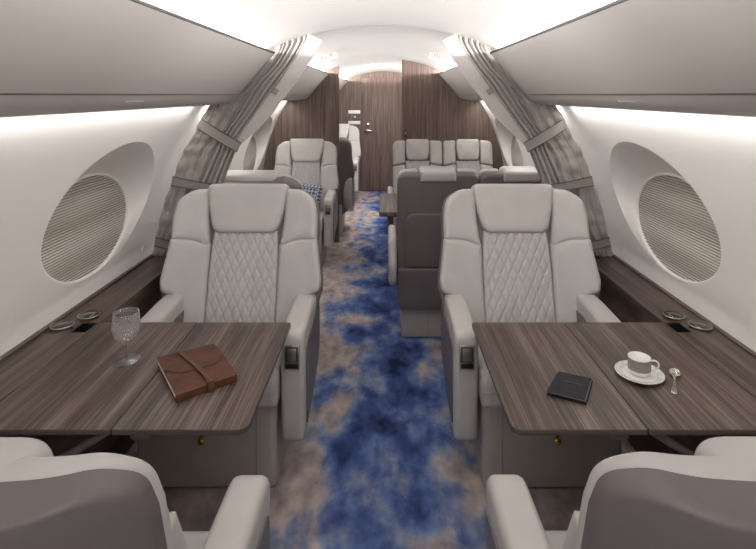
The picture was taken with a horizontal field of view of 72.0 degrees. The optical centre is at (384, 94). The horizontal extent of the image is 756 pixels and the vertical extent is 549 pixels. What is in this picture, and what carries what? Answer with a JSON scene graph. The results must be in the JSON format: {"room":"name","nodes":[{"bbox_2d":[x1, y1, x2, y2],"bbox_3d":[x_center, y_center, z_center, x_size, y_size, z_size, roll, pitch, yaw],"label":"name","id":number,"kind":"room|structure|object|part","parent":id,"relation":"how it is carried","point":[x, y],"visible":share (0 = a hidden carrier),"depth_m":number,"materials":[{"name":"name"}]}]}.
{"room":"aircraft cabin","nodes":[
{"label":"aircraft cabin","id":0,"kind":"room"},
{"bbox_2d":[0,101,287,355],"bbox_3d":[-1.010,0.672,3.505,0.539,1.755,9.610,0,0,0],"label":"wall","id":1,"kind":"structure","parent":0,"point":[42,156],"depth_m":1.84,"materials":[{"name":"white plastic"}]},
{"bbox_2d":[41,142,154,283],"bbox_3d":[-1.204,0.505,2.260,0.219,0.600,0.830,0,0,0],"label":"window","id":2,"kind":"structure","parent":1,"relation":"in","point":[96,216],"depth_m":2.34,"materials":[{"name":"white"}]},
{"bbox_2d":[41,175,125,281],"bbox_3d":[-1.312,0.577,2.295,0.004,0.456,0.696,0,0,0],"label":"shade","id":3,"kind":"object","parent":2,"relation":"attached to","point":[87,227],"depth_m":2.28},
{"bbox_2d":[0,0,274,117],"bbox_3d":[-0.779,-0.085,0.728,0.394,0.284,4.055,0,0,0],"label":"bin","id":4,"kind":"object","parent":1,"relation":"attached to","point":[57,56],"visible":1,"depth_m":1.32,"materials":[{"name":"white plastic"}]},
{"bbox_3d":[-0.875,-0.022,0.728,0.202,0.156,4.055,0,0,0],"label":"rail","id":5,"kind":"part","parent":4,"relation":"part of","materials":[{"name":"white plastic"}]},
{"bbox_3d":[-0.599,-0.223,0.728,0.034,0.008,4.055,0,0,0],"label":"trim","id":6,"kind":"part","parent":4,"relation":"part of","materials":[{"name":"grey"}]},
{"bbox_2d":[243,117,271,169],"bbox_3d":[-1.204,0.505,4.930,0.219,0.600,0.830,0,0,0],"label":"window","id":7,"kind":"structure","parent":1,"relation":"in","point":[255,150],"depth_m":5.22,"materials":[{"name":"white plastic"}]},
{"bbox_2d":[243,136,255,169],"bbox_3d":[-1.312,0.577,4.965,0.004,0.456,0.696,0,0,0],"label":"shade","id":8,"kind":"object","parent":7,"relation":"attached to","point":[249,163],"depth_m":5.10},
{"bbox_3d":[-1.204,0.505,4.930,0.219,0.600,0.830,0,0,0],"label":"frame","id":9,"kind":"part","parent":7,"relation":"part of","materials":[{"name":"white plastic"}]},
{"bbox_2d":[282,65,328,100],"bbox_3d":[-0.779,-0.085,4.168,0.394,0.284,2.477,0,0,0],"label":"bin","id":10,"kind":"object","parent":1,"relation":"attached to","point":[311,77],"visible":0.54,"depth_m":4.59,"materials":[{"name":"white plastic"}]},
{"bbox_3d":[-0.875,-0.022,4.168,0.202,0.156,2.477,0,0,0],"label":"rail","id":11,"kind":"part","parent":10,"relation":"part of","materials":[{"name":"white plastic"}]},
{"bbox_2d":[339,77,347,90],"bbox_3d":[-0.779,-0.085,6.870,0.394,0.284,2.834,0,0,0],"label":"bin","id":12,"kind":"object","parent":1,"relation":"attached to","point":[342,82],"visible":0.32,"depth_m":7.71,"materials":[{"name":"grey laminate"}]},
{"bbox_2d":[339,71,401,190],"bbox_3d":[-0.014,0.576,8.305,2.527,1.909,0.030,0,0,0],"label":"wall","id":13,"kind":"structure","parent":0,"point":[350,93],"depth_m":8.29,"materials":[{"name":"brown wood"}]},
{"bbox_2d":[348,110,359,113],"bbox_3d":[-0.490,0.270,8.287,0.190,0.053,0.005,0,0,0],"label":"placard","id":14,"kind":"object","parent":13,"relation":"attached to","point":[349,111],"visible":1,"depth_m":8.28,"materials":[{"name":"white plastic"}]},
{"bbox_2d":[348,121,359,123],"bbox_3d":[-0.490,0.440,8.287,0.190,0.051,0.005,0,0,0],"label":"placard","id":15,"kind":"object","parent":13,"relation":"attached to","point":[349,122],"visible":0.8,"depth_m":8.28,"materials":[{"name":"white plastic"}]},
{"bbox_2d":[361,78,401,190],"bbox_3d":[-0.054,0.627,8.254,0.668,1.806,0.070,0,0,0],"label":"door","id":16,"kind":"structure","parent":13,"relation":"in","point":[381,98],"depth_m":8.27,"materials":[{"name":"brown wood"}]},
{"bbox_2d":[143,0,615,79],"bbox_3d":[-0.014,-0.290,3.505,1.600,0.280,9.610,0,0,0],"label":"ceiling","id":17,"kind":"structure","parent":0,"point":[268,24],"depth_m":2.30,"materials":[{"name":"grey plastic"}]},
{"bbox_2d":[152,34,322,256],"bbox_3d":[-0.799,0.270,2.788,0.935,1.207,0.110,0,0,0],"label":"curtain","id":18,"kind":"object","parent":17,"relation":"hanging from","point":[206,160],"visible":0.78,"depth_m":2.78,"materials":[{"name":"grey fabric"}]},
{"bbox_2d":[316,53,337,63],"bbox_3d":[-0.448,-0.285,4.025,0.167,0.089,0.032,0,0,0],"label":"exit sign","id":19,"kind":"object","parent":17,"relation":"attached to","point":[333,55],"visible":1,"depth_m":4.02,"materials":[{"name":"white plastic"}]},
{"bbox_2d":[315,26,449,34],"bbox_3d":[-0.014,-0.334,2.840,1.000,0.090,0.012,0,0,0],"label":"trim","id":20,"kind":"structure","parent":17,"relation":"attached to","point":[361,26],"depth_m":2.84,"materials":[{"name":"white plastic"}]},
{"bbox_2d":[429,52,449,63],"bbox_3d":[0.420,-0.285,4.025,0.167,0.089,0.032,0,0,0],"label":"exit sign","id":21,"kind":"object","parent":17,"relation":"attached to","point":[431,55],"visible":1,"depth_m":4.02,"materials":[{"name":"white plastic"}]},
{"bbox_2d":[442,34,612,256],"bbox_3d":[0.771,0.270,2.790,0.934,1.208,0.113,0,0,0],"label":"curtain","id":22,"kind":"object","parent":17,"relation":"hanging from","point":[559,161],"visible":0.7,"depth_m":2.78,"materials":[{"name":"grey fabric"}]},
{"bbox_2d":[125,191,635,548],"bbox_3d":[-0.014,1.555,3.505,2.240,0.050,9.610,0,0,0],"label":"floor","id":23,"kind":"structure","parent":0,"point":[379,462],"depth_m":2.23,"materials":[{"name":"carpet"}]},
{"bbox_2d":[0,254,165,455],"bbox_3d":[-1.183,1.194,2.054,0.180,0.662,6.707,0,0,0],"label":"ledge","id":24,"kind":"object","parent":23,"relation":"on","point":[138,286],"visible":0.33,"depth_m":2.03,"materials":[{"name":"brown wood"}]},
{"bbox_2d":[50,310,100,331],"bbox_3d":[-1.172,0.889,1.990,0.150,0.062,0.170,0,0,0],"label":"cup holder","id":25,"kind":"object","parent":24,"relation":"attached to","point":[84,327],"visible":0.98,"depth_m":1.98,"materials":[{"name":"silver plastic"}]},
{"bbox_2d":[0,322,290,455],"bbox_3d":[-0.729,0.986,1.672,0.740,0.231,0.640,0,0,0],"label":"table","id":26,"kind":"object","parent":24,"relation":"attached to","point":[81,391],"visible":0.89,"depth_m":1.54,"materials":[{"name":"brown wood"}]},
{"bbox_2d":[111,307,140,366],"bbox_3d":[-0.849,0.790,1.704,0.088,0.159,0.088,0,0,0],"label":"wine glass","id":27,"kind":"object","parent":26,"relation":"on","point":[127,354],"visible":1,"depth_m":1.71,"materials":[{"name":"clear glass"}]},
{"bbox_2d":[157,344,236,402],"bbox_3d":[-0.587,0.854,1.623,0.183,0.031,0.256,0,0,-35],"label":"journal","id":28,"kind":"object","parent":26,"relation":"on","point":[187,374],"visible":1,"depth_m":1.59,"materials":[{"name":"leather"}]},
{"bbox_2d":[0,437,269,548],"bbox_3d":[-0.617,1.018,0.971,0.691,1.015,0.656,0,0,0],"label":"seat","id":29,"kind":"object","parent":23,"relation":"on","point":[102,500],"visible":1,"depth_m":0.73,"materials":[{"name":"leather"}]},
{"bbox_2d":[183,531,208,548],"bbox_3d":[-0.619,1.129,1.094,0.498,0.133,0.401,0,0,0],"label":"seat cushion","id":30,"kind":"object","parent":29,"relation":"on","point":[194,539],"depth_m":1.25,"materials":[{"name":"leather"}]},
{"bbox_3d":[-0.323,1.123,1.031,0.093,0.454,0.478,0,0,0],"label":"armrest","id":31,"kind":"part","parent":29,"relation":"part of","materials":[{"name":"leather"}]},
{"bbox_3d":[-0.275,1.131,1.022,0.008,0.334,0.401,0,0,0],"label":"panel","id":32,"kind":"part","parent":29,"relation":"part of","materials":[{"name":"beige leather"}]},
{"bbox_2d":[130,184,322,486],"bbox_3d":[-0.654,0.975,2.309,0.738,1.100,0.692,0,0,0],"label":"seat","id":33,"kind":"object","parent":23,"relation":"on","point":[236,252],"visible":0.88,"depth_m":2.35,"materials":[{"name":"leather"}]},
{"bbox_3d":[-0.951,1.123,2.231,0.093,0.454,0.478,0,0,0],"label":"armrest","id":34,"kind":"part","parent":33,"relation":"part of","materials":[{"name":"leather"}]},
{"bbox_3d":[-0.900,1.131,2.240,0.002,0.334,0.401,0,0,0],"label":"panel","id":35,"kind":"part","parent":33,"relation":"part of","materials":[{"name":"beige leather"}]},
{"bbox_3d":[-0.654,0.869,2.401,0.326,0.462,0.170,0,0,0],"label":"quilted panel","id":36,"kind":"part","parent":33,"relation":"part of","materials":[{"name":"leather"}]},
{"bbox_2d":[258,352,280,407],"bbox_3d":[-0.654,1.129,2.168,0.498,0.133,0.401,0,0,0],"label":"seat cushion","id":37,"kind":"object","parent":33,"relation":"on","point":[272,393],"depth_m":1.98,"materials":[{"name":"leather"}]},
{"bbox_3d":[-0.357,1.005,1.996,0.058,0.094,0.016,0,0,0],"label":"control panel","id":38,"kind":"part","parent":33,"relation":"part of","materials":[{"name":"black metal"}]},
{"bbox_3d":[-0.357,1.123,2.231,0.093,0.454,0.478,0,0,0],"label":"armrest","id":39,"kind":"part","parent":33,"relation":"part of","materials":[{"name":"leather"}]},
{"bbox_3d":[-0.310,1.131,2.240,0.008,0.334,0.401,0,0,0],"label":"panel","id":40,"kind":"part","parent":33,"relation":"part of","materials":[{"name":"beige leather"}]},
{"bbox_2d":[223,170,301,189],"bbox_3d":[-0.769,0.975,3.121,0.642,1.100,0.692,0,0,0],"label":"seat","id":41,"kind":"object","parent":23,"relation":"on","point":[232,176],"visible":0.04,"depth_m":2.87,"materials":[{"name":"leather"}]},
{"bbox_2d":[274,139,338,264],"bbox_3d":[-0.759,0.975,4.879,0.642,1.100,0.692,0,0,0],"label":"seat","id":42,"kind":"object","parent":23,"relation":"on","point":[309,161],"visible":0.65,"depth_m":4.97,"materials":[{"name":"leather"}]},
{"bbox_3d":[-0.759,0.869,4.971,0.284,0.462,0.170,0,0,0],"label":"quilted panel","id":43,"kind":"part","parent":42,"relation":"part of","materials":[{"name":"leather"}]},
{"bbox_2d":[300,183,322,204],"bbox_3d":[-0.704,0.940,4.800,0.244,0.235,0.104,0,0,16],"label":"throw cushion","id":44,"kind":"object","parent":42,"relation":"on","point":[315,190],"visible":0.37,"depth_m":4.79,"materials":[{"name":"blue fabric"}]},
{"bbox_2d":[319,210,323,230],"bbox_3d":[-0.759,1.129,4.738,0.433,0.133,0.401,0,0,0],"label":"seat cushion","id":45,"kind":"object","parent":42,"relation":"on","point":[321,212],"depth_m":4.58,"materials":[{"name":"leather"}]},
{"bbox_3d":[-0.501,1.123,4.801,0.081,0.454,0.478,0,0,0],"label":"armrest","id":46,"kind":"part","parent":42,"relation":"part of","materials":[{"name":"leather"}]},
{"bbox_3d":[-0.460,1.131,4.809,0.007,0.334,0.401,0,0,0],"label":"panel","id":47,"kind":"part","parent":42,"relation":"part of","materials":[{"name":"beige leather"}]},
{"bbox_2d":[339,137,354,234],"bbox_3d":[-0.704,0.975,5.811,0.738,1.100,0.692,0,0,0],"label":"seat","id":48,"kind":"object","parent":23,"relation":"on","point":[346,166],"visible":0.29,"depth_m":5.65,"materials":[{"name":"leather"}]},
{"bbox_3d":[-0.407,1.123,5.889,0.093,0.454,0.478,0,0,0],"label":"armrest","id":49,"kind":"part","parent":48,"relation":"part of","materials":[{"name":"leather"}]},
{"bbox_3d":[-0.360,1.131,5.880,0.008,0.334,0.401,0,0,0],"label":"panel","id":50,"kind":"part","parent":48,"relation":"part of","materials":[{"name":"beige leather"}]},
{"bbox_2d":[339,124,360,191],"bbox_3d":[-0.714,0.975,7.509,0.738,1.100,0.692,0,0,0],"label":"seat","id":51,"kind":"object","parent":23,"relation":"on","point":[350,132],"visible":0.18,"depth_m":7.59,"materials":[{"name":"leather"}]},
{"bbox_3d":[-0.417,1.123,7.431,0.093,0.454,0.478,0,0,0],"label":"armrest","id":52,"kind":"part","parent":51,"relation":"part of","materials":[{"name":"leather"}]},
{"bbox_3d":[-0.370,1.131,7.439,0.008,0.334,0.401,0,0,0],"label":"panel","id":53,"kind":"part","parent":51,"relation":"part of","materials":[{"name":"beige leather"}]},
{"bbox_2d":[379,193,396,228],"bbox_3d":[0.486,1.199,4.230,1.060,0.658,0.740,0,0,0],"label":"conference table","id":54,"kind":"object","parent":23,"relation":"on","point":[388,201],"visible":0.22,"depth_m":4.03,"materials":[{"name":"brown wood"}]},
{"bbox_2d":[388,139,492,240],"bbox_3d":[0.537,0.979,4.918,1.032,1.092,0.584,0,0,0],"label":"seat","id":55,"kind":"object","parent":23,"relation":"on","point":[475,154],"visible":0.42,"depth_m":5.07,"materials":[{"name":"leather"}]},
{"bbox_3d":[0.050,1.072,4.904,0.050,0.373,0.505,0,0,0],"label":"armrest","id":56,"kind":"part","parent":55,"relation":"part of","materials":[{"name":"leather"}]},
{"bbox_2d":[394,217,396,231],"bbox_3d":[0.318,1.146,4.828,0.486,0.168,0.402,0,0,0],"label":"seat cushion","id":57,"kind":"object","parent":55,"relation":"on","point":[395,218],"depth_m":4.63,"materials":[{"name":"leather"}]},
{"bbox_3d":[0.318,0.870,5.048,0.234,0.457,0.106,0,0,0],"label":"quilted panel","id":58,"kind":"part","parent":55,"relation":"part of","materials":[{"name":"leather"}]},
{"bbox_3d":[0.810,0.870,5.048,0.234,0.457,0.106,0,0,0],"label":"quilted panel","id":59,"kind":"part","parent":55,"relation":"part of","materials":[{"name":"leather"}]},
{"bbox_2d":[388,166,541,336],"bbox_3d":[0.534,0.979,3.341,1.032,1.092,0.584,0,0,0],"label":"seat","id":60,"kind":"object","parent":23,"relation":"on","point":[413,259],"visible":0.46,"depth_m":3.12,"materials":[{"name":"leather"}]},
{"bbox_3d":[0.047,1.072,3.356,0.050,0.373,0.505,0,0,0],"label":"armrest","id":61,"kind":"part","parent":60,"relation":"part of","materials":[{"name":"leather"}]},
{"bbox_2d":[437,184,628,486],"bbox_3d":[0.611,0.975,2.309,0.738,1.100,0.692,0,0,0],"label":"seat","id":62,"kind":"object","parent":23,"relation":"on","point":[509,252],"visible":0.8,"depth_m":2.35,"materials":[{"name":"leather"}]},
{"bbox_3d":[0.267,1.131,2.240,0.008,0.334,0.401,0,0,0],"label":"panel","id":63,"kind":"part","parent":62,"relation":"part of","materials":[{"name":"beige leather"}]},
{"bbox_3d":[0.315,1.123,2.231,0.093,0.454,0.478,0,0,0],"label":"armrest","id":64,"kind":"part","parent":62,"relation":"part of","materials":[{"name":"leather"}]},
{"bbox_3d":[0.314,1.005,1.996,0.058,0.094,0.016,0,0,0],"label":"control panel","id":65,"kind":"part","parent":62,"relation":"part of","materials":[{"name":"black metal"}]},
{"bbox_2d":[478,345,501,407],"bbox_3d":[0.611,1.129,2.168,0.498,0.133,0.401,0,0,0],"label":"seat cushion","id":66,"kind":"object","parent":62,"relation":"on","point":[487,393],"depth_m":1.98,"materials":[{"name":"leather"}]},
{"bbox_3d":[0.611,0.869,2.401,0.326,0.462,0.170,0,0,0],"label":"quilted panel","id":67,"kind":"part","parent":62,"relation":"part of","materials":[{"name":"leather"}]},
{"bbox_3d":[0.857,1.131,2.240,0.002,0.334,0.401,0,0,0],"label":"panel","id":68,"kind":"part","parent":62,"relation":"part of","materials":[{"name":"beige leather"}]},
{"bbox_3d":[0.907,1.123,2.231,0.093,0.454,0.478,0,0,0],"label":"armrest","id":69,"kind":"part","parent":62,"relation":"part of","materials":[{"name":"leather"}]},
{"bbox_2d":[486,436,755,548],"bbox_3d":[0.584,1.018,0.973,0.691,1.015,0.656,0,0,0],"label":"seat","id":70,"kind":"object","parent":23,"relation":"on","point":[706,499],"visible":1,"depth_m":0.73,"materials":[{"name":"leather"}]},
{"bbox_3d":[0.242,1.131,1.024,0.008,0.334,0.401,0,0,0],"label":"panel","id":71,"kind":"part","parent":70,"relation":"part of","materials":[{"name":"beige leather"}]},
{"bbox_3d":[0.289,1.123,1.033,0.093,0.454,0.478,0,0,0],"label":"armrest","id":72,"kind":"part","parent":70,"relation":"part of","materials":[{"name":"leather"}]},
{"bbox_2d":[545,531,566,548],"bbox_3d":[0.586,1.129,1.096,0.498,0.133,0.401,0,0,0],"label":"seat cushion","id":73,"kind":"object","parent":70,"relation":"on","point":[556,539],"depth_m":1.25,"materials":[{"name":"leather"}]},
{"bbox_2d":[595,254,755,454],"bbox_3d":[1.155,1.194,2.054,0.180,0.662,6.707,0,0,0],"label":"ledge","id":74,"kind":"object","parent":23,"relation":"on","point":[631,296],"visible":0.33,"depth_m":2.08,"materials":[{"name":"brown wood"}]},
{"bbox_2d":[472,322,755,455],"bbox_3d":[0.701,0.986,1.672,0.740,0.231,0.640,0,0,0],"label":"table","id":75,"kind":"object","parent":74,"relation":"attached to","point":[522,360],"visible":0.94,"depth_m":1.56,"materials":[{"name":"brown wood"}]},
{"bbox_2d":[546,371,591,404],"bbox_3d":[0.548,0.864,1.542,0.108,0.011,0.141,0,0,29],"label":"booklet","id":76,"kind":"object","parent":75,"relation":"on","point":[565,386],"visible":1,"depth_m":1.53,"materials":[{"name":"black leather"}]},
{"bbox_2d":[614,360,664,384],"bbox_3d":[0.786,0.862,1.607,0.141,0.016,0.141,0,0,0],"label":"saucer","id":77,"kind":"object","parent":75,"relation":"on","point":[657,376],"visible":0.74,"depth_m":1.59,"materials":[{"name":"white ceramic"}]},
{"bbox_2d":[627,351,659,376],"bbox_3d":[0.791,0.836,1.601,0.066,0.056,0.082,0,0,-42],"label":"coffee cup","id":78,"kind":"object","parent":77,"relation":"on","point":[638,363],"visible":1,"depth_m":1.59,"materials":[{"name":"white ceramic"}]},
{"bbox_3d":[0.829,0.831,1.597,0.026,0.035,0.006,0,0,20],"label":"handle","id":79,"kind":"part","parent":78,"relation":"part of","materials":[{"name":"white ceramic"}]},
{"bbox_2d":[669,368,680,393],"bbox_3d":[0.877,0.864,1.572,0.033,0.011,0.146,0,0,28],"label":"teaspoon","id":80,"kind":"object","parent":75,"relation":"on","point":[674,372],"visible":1,"depth_m":1.60,"materials":[{"name":"silver metal"}]},
{"bbox_2d":[662,310,712,331],"bbox_3d":[1.144,0.889,1.990,0.150,0.062,0.170,0,0,0],"label":"cup holder","id":81,"kind":"object","parent":74,"relation":"in","point":[677,327],"visible":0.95,"depth_m":1.98,"materials":[{"name":"silver plastic"}]},
{"bbox_2d":[263,60,503,241],"bbox_3d":[-0.014,0.582,5.426,2.527,1.896,0.048,0,0,0],"label":"wall","id":82,"kind":"structure","parent":0,"point":[431,110],"depth_m":5.41,"materials":[{"name":"brown wood"}]},
{"bbox_2d":[480,101,755,351],"bbox_3d":[0.982,0.672,3.505,0.539,1.755,9.610,0,0,0],"label":"wall","id":83,"kind":"structure","parent":0,"point":[715,154],"depth_m":1.86,"materials":[{"name":"white plastic"}]},
{"bbox_2d":[438,66,482,100],"bbox_3d":[0.751,-0.085,4.168,0.394,0.284,2.477,0,0,0],"label":"bin","id":84,"kind":"object","parent":83,"relation":"attached to","point":[453,76],"visible":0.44,"depth_m":4.65,"materials":[{"name":"white plastic"}]},
{"bbox_3d":[0.659,-0.110,4.168,0.203,0.214,2.477,0,0,0],"label":"door","id":85,"kind":"part","parent":84,"relation":"part of","materials":[{"name":"white plastic"}]},
{"bbox_3d":[0.847,-0.022,4.168,0.202,0.156,2.477,0,0,0],"label":"rail","id":86,"kind":"part","parent":84,"relation":"part of","materials":[{"name":"white plastic"}]},
{"bbox_2d":[495,118,523,165],"bbox_3d":[1.176,0.505,4.930,0.219,0.600,0.830,0,0,0],"label":"window","id":87,"kind":"structure","parent":83,"relation":"in","point":[511,150],"depth_m":5.24,"materials":[{"name":"white plastic"}]},
{"bbox_3d":[1.176,0.505,4.930,0.219,0.600,0.830,0,0,0],"label":"frame","id":88,"kind":"part","parent":87,"relation":"part of","materials":[{"name":"white plastic"}]},
{"bbox_2d":[511,136,523,165],"bbox_3d":[1.284,0.577,4.965,0.004,0.456,0.696,0,0,0],"label":"shade","id":89,"kind":"object","parent":87,"relation":"attached to","point":[516,155],"depth_m":5.11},
{"bbox_2d":[490,0,755,116],"bbox_3d":[0.751,-0.085,0.728,0.394,0.284,4.055,0,0,0],"label":"bin","id":90,"kind":"object","parent":83,"relation":"attached to","point":[677,56],"visible":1,"depth_m":1.32,"materials":[{"name":"white plastic"}]},
{"bbox_3d":[0.571,-0.223,0.728,0.034,0.008,4.055,0,0,0],"label":"trim","id":91,"kind":"part","parent":90,"relation":"part of","materials":[{"name":"grey"}]},
{"bbox_3d":[0.847,-0.022,0.728,0.202,0.156,4.055,0,0,0],"label":"rail","id":92,"kind":"part","parent":90,"relation":"part of","materials":[{"name":"white plastic"}]},
{"bbox_2d":[610,142,720,283],"bbox_3d":[1.176,0.505,2.260,0.219,0.600,0.830,0,0,0],"label":"window","id":93,"kind":"structure","parent":83,"relation":"in","point":[662,210],"depth_m":2.35,"materials":[{"name":"white"}]},
{"bbox_2d":[639,175,720,281],"bbox_3d":[1.284,0.577,2.295,0.004,0.456,0.696,0,0,0],"label":"shade","id":94,"kind":"object","parent":93,"relation":"attached to","point":[677,230],"depth_m":2.28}
]}

